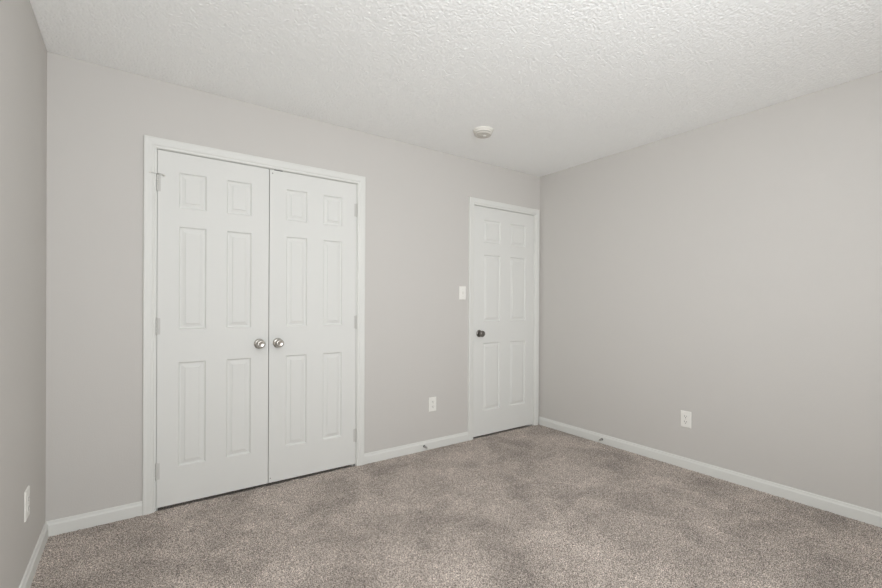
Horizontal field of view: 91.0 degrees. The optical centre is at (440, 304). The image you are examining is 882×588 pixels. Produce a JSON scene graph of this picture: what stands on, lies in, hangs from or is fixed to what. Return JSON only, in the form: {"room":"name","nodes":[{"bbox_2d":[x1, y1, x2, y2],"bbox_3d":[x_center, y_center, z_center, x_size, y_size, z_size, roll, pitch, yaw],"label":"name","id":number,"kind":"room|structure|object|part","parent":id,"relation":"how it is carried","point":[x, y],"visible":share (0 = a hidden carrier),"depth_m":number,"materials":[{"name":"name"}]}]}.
{"room":"empty bedroom","nodes":[
{"label":"empty bedroom","id":0,"kind":"room"},
{"bbox_2d":[0,0,46,587],"bbox_3d":[-0.876,-0.045,0.511,0.120,2.640,4.000,0,0,-35],"label":"wall","id":1,"kind":"structure","parent":0,"point":[23,51],"depth_m":1.70,"materials":[{"name":"grey paint"}]},
{"bbox_2d":[24,486,29,521],"bbox_3d":[-1.708,0.821,1.789,0.008,0.122,0.080,0,0,-35],"label":"wall outlet","id":2,"kind":"object","parent":1,"relation":"attached to","point":[27,491],"visible":1,"depth_m":1.77,"materials":[{"name":"white plastic"}]},
{"bbox_2d":[19,522,48,587],"bbox_3d":[-0.828,1.137,0.551,0.014,0.076,4.000,0,0,-35],"label":"baseboard","id":3,"kind":"structure","parent":1,"relation":"attached to","point":[29,574],"depth_m":1.91,"materials":[{"name":"white paint"}]},
{"bbox_2d":[45,51,539,520],"bbox_3d":[-0.541,-0.047,3.275,3.866,2.640,0.120,0,0,-35],"label":"wall","id":4,"kind":"structure","parent":0,"point":[99,117],"depth_m":2.45,"materials":[{"name":"grey paint"}]},
{"bbox_2d":[45,501,141,536],"bbox_3d":[-1.823,1.130,2.289,0.401,0.076,0.014,0,0,-35],"label":"baseboard","id":5,"kind":"structure","parent":4,"relation":"attached to","point":[118,513],"depth_m":2.28,"materials":[{"name":"white paint"}]},
{"bbox_2d":[149,150,268,507],"bbox_3d":[-1.369,0.139,2.599,0.644,2.028,0.096,0,0,-35],"label":"door","id":6,"kind":"structure","parent":4,"relation":"in","point":[213,215],"depth_m":2.60,"materials":[{"name":"white paint"}]},
{"bbox_3d":[-1.141,0.249,2.736,0.055,0.055,0.054,0,0,-35],"label":"knob","id":7,"kind":"part","parent":6,"relation":"part of","materials":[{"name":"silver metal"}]},
{"bbox_2d":[142,135,365,515],"bbox_3d":[-1.142,0.126,2.839,1.340,2.130,0.137,0,0,-35],"label":"trim","id":8,"kind":"structure","parent":4,"relation":"attached to","point":[152,144],"depth_m":2.44,"materials":[{"name":"white paint"}]},
{"bbox_2d":[268,169,357,482],"bbox_3d":[-0.855,0.139,2.964,0.609,2.032,0.096,0,0,-35],"label":"door","id":9,"kind":"structure","parent":4,"relation":"in","point":[312,320],"depth_m":2.96,"materials":[{"name":"white paint"}]},
{"bbox_3d":[-1.048,0.249,2.803,0.055,0.055,0.054,0,0,-35],"label":"knob","id":10,"kind":"part","parent":9,"relation":"part of","materials":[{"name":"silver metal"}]},
{"bbox_2d":[364,432,467,464],"bbox_3d":[-0.167,1.136,3.464,0.981,0.076,0.014,0,0,-35],"label":"baseboard","id":11,"kind":"structure","parent":4,"relation":"attached to","point":[398,451],"depth_m":3.42,"materials":[{"name":"white paint"}]},
{"bbox_2d":[429,397,435,411],"bbox_3d":[-0.067,0.813,3.537,0.070,0.114,0.008,0,0,-35],"label":"wall outlet","id":12,"kind":"object","parent":4,"relation":"attached to","point":[432,400],"visible":1,"depth_m":3.53,"materials":[{"name":"white plastic"}]},
{"bbox_2d":[459,286,465,299],"bbox_3d":[0.189,-0.101,3.708,0.070,0.114,0.018,0,0,-35],"label":"light switch","id":13,"kind":"object","parent":4,"relation":"attached to","point":[462,289],"visible":1,"depth_m":3.71,"materials":[{"name":"white plastic"}]},
{"bbox_2d":[473,205,534,436],"bbox_3d":[0.603,0.147,3.999,0.755,2.029,0.096,0,0,-35],"label":"door","id":14,"kind":"structure","parent":4,"relation":"in","point":[503,399],"depth_m":3.99,"materials":[{"name":"white paint"}]},
{"bbox_3d":[0.356,0.255,3.798,0.055,0.055,0.054,0,0,-35],"label":"knob","id":15,"kind":"part","parent":14,"relation":"part of","materials":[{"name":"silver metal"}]},
{"bbox_2d":[468,197,539,439],"bbox_3d":[0.564,0.133,4.049,0.881,2.130,0.137,0,0,-35],"label":"trim","id":16,"kind":"structure","parent":4,"relation":"attached to","point":[473,201],"depth_m":3.89,"materials":[{"name":"white paint"}]},
{"bbox_2d":[30,0,881,176],"bbox_3d":[0.657,-1.258,1.593,3.626,0.003,4.000,0,0,-35],"label":"ceiling","id":17,"kind":"structure","parent":0,"point":[559,85],"depth_m":2.21,"materials":[{"name":"white paint"}]},
{"bbox_2d":[473,126,492,138],"bbox_3d":[0.304,-1.240,3.129,0.146,0.052,0.146,0,0,-35],"label":"smoke detector","id":18,"kind":"object","parent":17,"relation":"attached to","point":[482,132],"visible":1,"depth_m":3.09,"materials":[{"name":"white plastic"}]},
{"bbox_2d":[30,424,881,587],"bbox_3d":[0.608,1.187,1.649,3.626,0.020,4.130,0,0,-35],"label":"floor","id":19,"kind":"structure","parent":0,"point":[533,506],"depth_m":2.23,"materials":[{"name":"beige carpet"}]},
{"bbox_2d":[539,71,881,512],"bbox_3d":[2.179,-0.033,2.678,0.120,2.640,4.000,0,0,-35],"label":"wall","id":20,"kind":"structure","parent":0,"point":[727,273],"depth_m":2.87,"materials":[{"name":"grey paint"}]},
{"bbox_2d":[681,410,690,427],"bbox_3d":[1.773,0.830,3.135,0.008,0.118,0.074,0,0,-35],"label":"wall outlet","id":21,"kind":"object","parent":20,"relation":"attached to","point":[685,415],"visible":1,"depth_m":3.13,"materials":[{"name":"white plastic"}]},
{"bbox_2d":[539,417,881,527],"bbox_3d":[2.119,1.149,2.641,0.014,0.076,4.000,0,0,-35],"label":"baseboard","id":22,"kind":"structure","parent":20,"relation":"attached to","point":[869,516],"depth_m":2.87,"materials":[{"name":"white paint"}]}
]}

